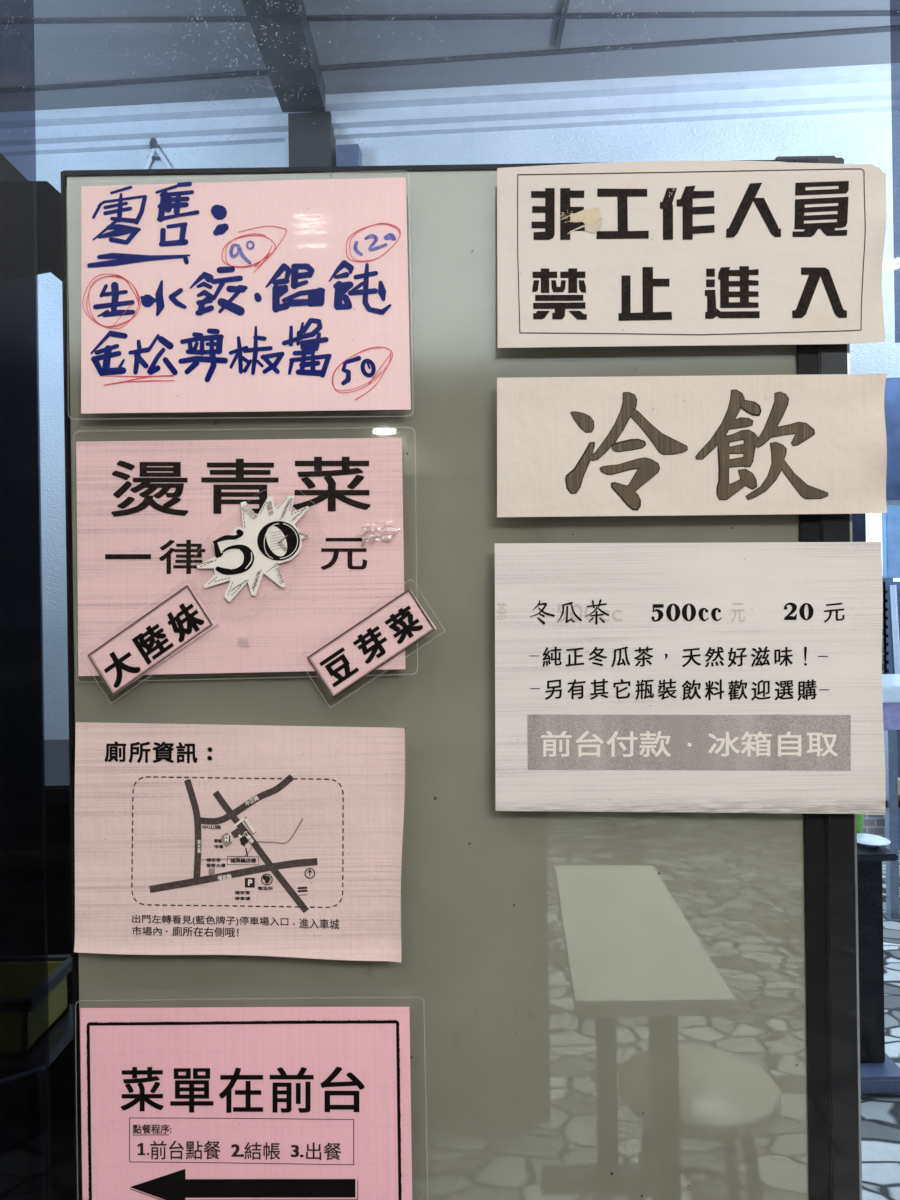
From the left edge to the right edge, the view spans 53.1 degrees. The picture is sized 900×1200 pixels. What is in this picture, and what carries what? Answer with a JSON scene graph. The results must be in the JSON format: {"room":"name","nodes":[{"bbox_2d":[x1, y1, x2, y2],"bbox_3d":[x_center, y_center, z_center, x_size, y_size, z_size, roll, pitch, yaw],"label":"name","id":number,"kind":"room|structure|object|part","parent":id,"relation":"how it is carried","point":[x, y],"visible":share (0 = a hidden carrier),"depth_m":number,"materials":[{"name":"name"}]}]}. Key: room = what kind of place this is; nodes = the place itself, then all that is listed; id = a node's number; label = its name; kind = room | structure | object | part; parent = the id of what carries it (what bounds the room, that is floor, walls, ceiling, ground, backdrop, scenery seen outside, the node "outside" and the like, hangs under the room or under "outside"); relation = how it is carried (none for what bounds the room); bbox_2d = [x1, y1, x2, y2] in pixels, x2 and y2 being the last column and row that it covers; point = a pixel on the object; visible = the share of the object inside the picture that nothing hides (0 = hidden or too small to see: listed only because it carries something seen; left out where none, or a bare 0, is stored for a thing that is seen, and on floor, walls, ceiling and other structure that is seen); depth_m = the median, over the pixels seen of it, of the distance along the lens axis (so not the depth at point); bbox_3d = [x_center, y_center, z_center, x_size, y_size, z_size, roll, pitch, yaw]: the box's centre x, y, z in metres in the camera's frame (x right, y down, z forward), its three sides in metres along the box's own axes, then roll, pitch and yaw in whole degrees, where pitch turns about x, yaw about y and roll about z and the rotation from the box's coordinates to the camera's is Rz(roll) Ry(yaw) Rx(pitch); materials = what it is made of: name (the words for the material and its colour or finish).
{"room":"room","nodes":[
{"label":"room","id":0,"kind":"room"},
{"bbox_2d":[36,113,843,739],"bbox_3d":[-0.624,0.159,2.201,3.079,2.600,0.120,-1,0,4],"label":"wall","id":1,"kind":"structure","parent":0,"point":[765,138],"depth_m":2.11,"materials":[{"name":"paint"}]},
{"bbox_2d":[142,138,171,168],"bbox_3d":[-0.695,-1.052,2.133,0.074,0.076,0.026,-1,0,0],"label":"wall bracket","id":2,"kind":"object","parent":1,"relation":"attached to","point":[155,148],"visible":0.89,"depth_m":2.13,"materials":[{"name":"white metal"}]},
{"bbox_3d":[-0.712,-1.047,2.134,0.040,0.066,0.012,-1,0,4],"label":"arm","id":3,"kind":"part","parent":2,"relation":"part of"},
{"bbox_3d":[-0.682,-1.049,2.132,0.049,0.068,0.012,-1,0,4],"label":"arm","id":4,"kind":"part","parent":2,"relation":"part of"},
{"bbox_2d":[284,138,288,166],"bbox_3d":[-0.356,0.190,2.107,0.021,2.530,0.031,-1,0,0],"label":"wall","id":5,"kind":"structure","parent":1,"relation":"attached to","point":[285,139],"depth_m":2.09,"materials":[{"name":"paint"}]},
{"bbox_2d":[288,111,361,166],"bbox_3d":[-0.270,0.169,2.086,0.159,2.570,0.060,-1,0,4],"label":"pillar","id":6,"kind":"structure","parent":1,"relation":"attached to","point":[311,139],"depth_m":2.06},
{"bbox_2d":[35,26,889,90],"bbox_3d":[0.000,-1.148,1.912,2.245,0.004,0.014,-1,0,5],"label":"trim","id":7,"kind":"structure","parent":6,"relation":"attached to","point":[878,29],"depth_m":1.90,"materials":[{"name":"grey metal"}]},
{"bbox_2d":[35,63,890,126],"bbox_3d":[0.158,-1.141,2.047,2.900,0.022,0.075,-1,0,4],"label":"trim","id":8,"kind":"structure","parent":1,"relation":"attached to","point":[874,72],"depth_m":2.02,"materials":[{"name":"white metal"}]},
{"bbox_2d":[35,81,890,144],"bbox_3d":[0.160,-1.117,2.062,2.900,0.028,0.045,-1,0,4],"label":"trim","id":9,"kind":"structure","parent":1,"relation":"attached to","point":[869,91],"depth_m":2.05,"materials":[{"name":"white metal"}]},
{"bbox_2d":[36,100,890,154],"bbox_3d":[0.161,-1.095,2.074,2.900,0.014,0.020,-1,0,4],"label":"trim","id":10,"kind":"structure","parent":1,"relation":"attached to","point":[883,105],"depth_m":2.07,"materials":[{"name":"white metal"}]},
{"bbox_2d":[852,513,865,541],"bbox_3d":[0.906,-0.248,2.023,0.046,0.496,0.020,-1,0,4],"label":"trim","id":11,"kind":"structure","parent":1,"relation":"attached to","point":[858,520],"depth_m":2.01,"materials":[{"name":"blue"}]},
{"bbox_2d":[884,377,899,499],"bbox_3d":[1.129,-0.362,2.007,0.462,0.271,0.020,-1,0,4],"label":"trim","id":12,"kind":"structure","parent":1,"relation":"attached to","point":[892,385],"depth_m":2.01,"materials":[{"name":"blue"}]},
{"bbox_2d":[34,0,890,109],"bbox_3d":[0.682,-1.210,1.920,5.400,0.100,2.180,-1,0,0],"label":"ceiling","id":13,"kind":"structure","parent":0,"point":[124,51],"depth_m":1.86,"materials":[{"name":"grey metal"}]},
{"bbox_2d":[242,0,325,111],"bbox_3d":[-0.334,-1.115,1.254,0.096,0.060,1.496,-1,0,1],"label":"ceiling beam","id":14,"kind":"structure","parent":13,"relation":"attached to","point":[294,71],"depth_m":1.79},
{"bbox_2d":[34,10,889,23],"bbox_3d":[0.042,-1.149,1.773,2.075,0.004,0.012,-1,0,0],"label":"trim","id":15,"kind":"structure","parent":13,"relation":"attached to","point":[849,12],"depth_m":1.77,"materials":[{"name":"grey metal"}]},
{"bbox_2d":[554,0,568,47],"bbox_3d":[0.223,-1.151,1.652,0.012,0.005,0.444,-1,0,0],"label":"trim","id":16,"kind":"structure","parent":13,"relation":"attached to","point":[565,3],"depth_m":1.79,"materials":[{"name":"grey metal"}]},
{"bbox_2d":[843,111,899,504],"bbox_3d":[1.129,-0.697,2.077,0.462,0.940,0.120,-1,0,4],"label":"window","id":17,"kind":"structure","parent":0,"point":[867,135],"depth_m":2.03,"materials":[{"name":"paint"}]},
{"bbox_2d":[862,576,884,837],"bbox_3d":[2.455,0.638,5.360,0.186,1.552,0.300,-1,0,0],"label":"wall pillar","id":18,"kind":"structure","parent":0,"point":[872,824],"depth_m":5.21,"materials":[{"name":"brown brick"}]},
{"bbox_2d":[861,845,899,1199],"bbox_3d":[0.522,1.492,1.610,7.400,0.100,12.400,-1,0,0],"label":"floor","id":19,"kind":"structure","parent":0,"point":[880,1113],"depth_m":2.51,"materials":[{"name":"white stone"}]},
{"bbox_2d":[36,181,61,280],"bbox_3d":[-0.793,0.417,1.165,0.803,2.090,0.410,-1,0,0],"label":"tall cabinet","id":20,"kind":"object","parent":19,"relation":"on","point":[49,238],"visible":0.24,"depth_m":0.96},
{"bbox_2d":[45,739,75,1199],"bbox_3d":[-0.762,0.880,1.680,0.790,1.164,0.500,-1,0,0],"label":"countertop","id":21,"kind":"structure","parent":19,"relation":"on","point":[57,777],"depth_m":1.45,"materials":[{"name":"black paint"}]},
{"bbox_2d":[45,739,69,804],"bbox_3d":[-0.770,0.313,1.680,0.790,0.030,0.500,-1,0,0],"label":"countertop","id":22,"kind":"structure","parent":21,"relation":"on","point":[57,777],"depth_m":1.55,"materials":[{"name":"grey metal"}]},
{"bbox_2d":[49,1004,72,1065],"bbox_3d":[-0.462,0.951,0.925,0.167,1.012,0.140,-1,0,0],"label":"stand","id":23,"kind":"object","parent":19,"relation":"on","point":[61,1034],"visible":0.03,"depth_m":0.93,"materials":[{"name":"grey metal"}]},
{"bbox_2d":[48,954,71,1030],"bbox_3d":[-0.472,0.419,0.930,0.135,0.057,0.116,-1,0,0],"label":"plastic crate","id":24,"kind":"object","parent":23,"relation":"on","point":[59,966],"visible":0.31,"depth_m":0.96,"materials":[{"name":"yellow plastic"}]},
{"bbox_2d":[61,156,861,1199],"bbox_3d":[0.016,0.523,0.837,0.718,1.854,0.035,-1,0,0],"label":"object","id":25,"kind":"object","parent":19,"relation":"on","point":[602,1005],"visible":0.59,"depth_m":0.83,"materials":[{"name":"grey paint"}]},
{"bbox_2d":[74,722,404,961],"bbox_3d":[-0.189,0.216,0.805,0.299,0.217,0.008,-1,0,0],"label":"map sheet","id":26,"kind":"object","parent":25,"relation":"attached to","point":[191,839],"visible":1,"depth_m":0.81,"materials":[{"name":"pink paper"}]},
{"bbox_2d":[81,177,410,413],"bbox_3d":[-0.189,-0.273,0.808,0.310,0.221,0.002,-1,0,0],"label":"notice","id":27,"kind":"object","parent":25,"relation":"attached to","point":[277,295],"visible":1,"depth_m":0.81,"materials":[{"name":"pink paper"}]},
{"bbox_2d":[80,1007,411,1199],"bbox_3d":[-0.178,0.471,0.808,0.315,0.230,0.003,-1,0,0],"label":"sheet","id":28,"kind":"object","parent":25,"relation":"attached to","point":[192,1103],"visible":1,"depth_m":0.81,"materials":[{"name":"pink paper"}]},
{"bbox_2d":[76,438,436,697],"bbox_3d":[-0.171,-0.028,0.806,0.332,0.250,0.007,-1,0,0],"label":"sheet","id":29,"kind":"object","parent":25,"relation":"attached to","point":[149,513],"depth_m":0.81,"materials":[{"name":"pink paper"}]},
{"bbox_3d":[-0.268,0.036,0.805,0.126,0.112,0.002,-1,0,0],"label":"vegetable strip","id":30,"kind":"part","parent":29,"relation":"part of","materials":[{"name":"paper"}]},
{"bbox_2d":[197,496,308,601],"bbox_3d":[-0.172,-0.042,0.804,0.118,0.114,0.002,-1,0,0],"label":"price tag","id":31,"kind":"object","parent":29,"relation":"attached to","point":[269,538],"visible":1,"depth_m":0.80,"materials":[{"name":"white paper"}]},
{"bbox_3d":[-0.071,0.039,0.805,0.133,0.114,0.002,-1,0,0],"label":"vegetable strip","id":32,"kind":"part","parent":29,"relation":"part of","materials":[{"name":"paper"}]},
{"bbox_3d":[-0.020,-0.396,0.834,0.670,0.004,0.018,-1,0,0],"label":"frame rail","id":33,"kind":"part","parent":25,"relation":"part of","materials":[{"name":"metal"}]},
{"bbox_2d":[495,542,885,814],"bbox_3d":[0.214,0.071,0.806,0.349,0.248,0.006,-1,0,0],"label":"sheet","id":34,"kind":"object","parent":25,"relation":"attached to","point":[717,677],"visible":1,"depth_m":0.81,"materials":[{"name":"white paper"}]},
{"bbox_2d":[496,602,506,619],"bbox_3d":[0.046,0.010,0.808,0.010,0.016,0.001,-1,0,0],"label":"print","id":35,"kind":"object","parent":34,"relation":"attached to","point":[501,607],"depth_m":0.81,"materials":[{"name":"grey paper"}]},
{"bbox_2d":[556,604,622,620],"bbox_3d":[0.125,0.011,0.808,0.059,0.016,0.001,-1,0,0],"label":"print","id":36,"kind":"object","parent":34,"relation":"on","point":[564,612],"depth_m":0.81,"materials":[{"name":"grey paper"}]},
{"bbox_2d":[731,603,744,621],"bbox_3d":[0.258,0.011,0.807,0.013,0.017,0.001,-1,0,0],"label":"print","id":37,"kind":"object","parent":34,"relation":"on","point":[737,609],"depth_m":0.81,"materials":[{"name":"grey paper"}]},
{"bbox_2d":[497,161,886,347],"bbox_3d":[0.216,-0.311,0.805,0.350,0.167,0.007,-1,0,0],"label":"sign","id":38,"kind":"object","parent":25,"relation":"attached to","point":[640,253],"visible":1,"depth_m":0.81,"materials":[{"name":"beige paper"}]},
{"bbox_2d":[497,373,886,516],"bbox_3d":[0.216,-0.139,0.808,0.350,0.127,0.008,-1,0,1],"label":"sign","id":39,"kind":"object","parent":25,"relation":"attached to","point":[816,443],"visible":1,"depth_m":0.81,"materials":[{"name":"beige paper"}]},
{"bbox_3d":[0.360,0.521,0.837,0.026,1.848,0.035,-1,0,0],"label":"frame post","id":40,"kind":"part","parent":25,"relation":"part of","materials":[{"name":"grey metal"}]},
{"bbox_2d":[857,843,899,1093],"bbox_3d":[1.208,1.086,2.745,0.245,0.693,0.290,-1,0,0],"label":"pedestal table","id":41,"kind":"object","parent":19,"relation":"on","point":[879,1074],"visible":0.38,"depth_m":2.68,"materials":[{"name":"black paint"}]},
{"bbox_2d":[857,814,863,832],"bbox_3d":[1.260,0.686,2.820,0.077,0.104,0.077,-1,0,0],"label":"cup","id":42,"kind":"object","parent":41,"relation":"on","point":[860,817],"visible":0.06,"depth_m":2.79,"materials":[{"name":"plastic"}]},
{"bbox_2d":[857,833,890,847],"bbox_3d":[1.262,0.729,2.710,0.112,0.018,0.140,-1,0,0],"label":"oval dish","id":43,"kind":"object","parent":41,"relation":"on","point":[866,840],"visible":0.83,"depth_m":2.71,"materials":[{"name":"white ceramic"}]},
{"bbox_2d":[882,674,899,918],"bbox_3d":[2.159,0.899,4.310,0.462,1.038,0.600,-1,0,0],"label":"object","id":44,"kind":"structure","parent":19,"relation":"on","point":[890,683],"depth_m":4.01,"materials":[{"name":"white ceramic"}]},
{"bbox_2d":[882,674,899,702],"bbox_3d":[2.152,0.418,4.310,0.462,0.075,0.600,-1,0,0],"label":"countertop","id":45,"kind":"structure","parent":44,"relation":"on","point":[890,682],"depth_m":4.02,"materials":[{"name":"white ceramic"}]},
{"bbox_3d":[2.153,0.518,4.310,0.422,0.125,0.540,-1,0,0],"label":"panel","id":46,"kind":"part","parent":44,"relation":"part of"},
{"bbox_3d":[1.978,1.002,4.030,0.040,0.838,0.040,-1,0,0],"label":"leg","id":47,"kind":"part","parent":44,"relation":"part of","materials":[{"name":"grey metal"}]},
{"bbox_2d":[885,796,899,807],"bbox_3d":[2.159,0.912,4.310,0.462,0.030,0.560,-1,0,0],"label":"shelf","id":48,"kind":"object","parent":44,"relation":"attached to","point":[891,802],"depth_m":4.01,"materials":[{"name":"grey metal"}]},
{"bbox_3d":[2.156,0.739,4.530,0.422,0.317,0.040,-1,0,0],"label":"panel","id":49,"kind":"part","parent":44,"relation":"part of","materials":[{"name":"blue metal"}]},
{"bbox_2d":[898,777,899,795],"bbox_3d":[2.056,0.861,4.170,0.055,0.075,0.080,-1,0,0],"label":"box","id":50,"kind":"object","parent":44,"relation":"on","point":[898,777],"visible":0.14,"depth_m":4.13,"materials":[{"name":"white"}]},
{"bbox_2d":[882,505,899,846],"bbox_3d":[2.745,0.433,5.126,0.507,1.952,0.088,-1,0,0],"label":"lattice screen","id":51,"kind":"object","parent":19,"relation":"on","point":[890,520],"visible":0.41,"depth_m":5.11,"materials":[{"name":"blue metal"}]},
{"bbox_3d":[2.513,0.644,5.140,0.030,1.538,0.060,-1,0,0],"label":"post","id":52,"kind":"part","parent":51,"relation":"part of","materials":[{"name":"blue metal"}]},
{"bbox_3d":[2.734,-0.336,5.140,0.507,0.414,0.060,-1,0,0],"label":"panel","id":53,"kind":"part","parent":51,"relation":"part of","materials":[{"name":"blue"}]},
{"bbox_3d":[0.485,-1.007,0.810,7.400,0.300,0.040,-1,0,0],"label":"wall","id":54,"kind":"structure","parent":0,"visible":0},
{"bbox_2d":[0,0,50,1199],"bbox_3d":[-0.583,0.294,0.823,0.426,2.270,0.006,-1,0,0],"label":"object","id":55,"kind":"structure","parent":54,"relation":"in","point":[25,1144],"depth_m":0.82,"materials":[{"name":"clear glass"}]},
{"bbox_2d":[8,0,898,56],"bbox_3d":[0.004,0.285,0.814,1.600,2.270,0.008,-1,0,0],"label":"window","id":56,"kind":"structure","parent":54,"relation":"in","point":[358,0],"depth_m":0.81,"materials":[{"name":"clear glass"}]},
{"bbox_2d":[890,0,899,342],"bbox_3d":[0.598,-0.549,0.823,0.388,0.620,0.006,-1,0,0],"label":"window","id":57,"kind":"structure","parent":54,"relation":"in","point":[894,4],"depth_m":0.82,"materials":[{"name":"clear glass"}]}
]}

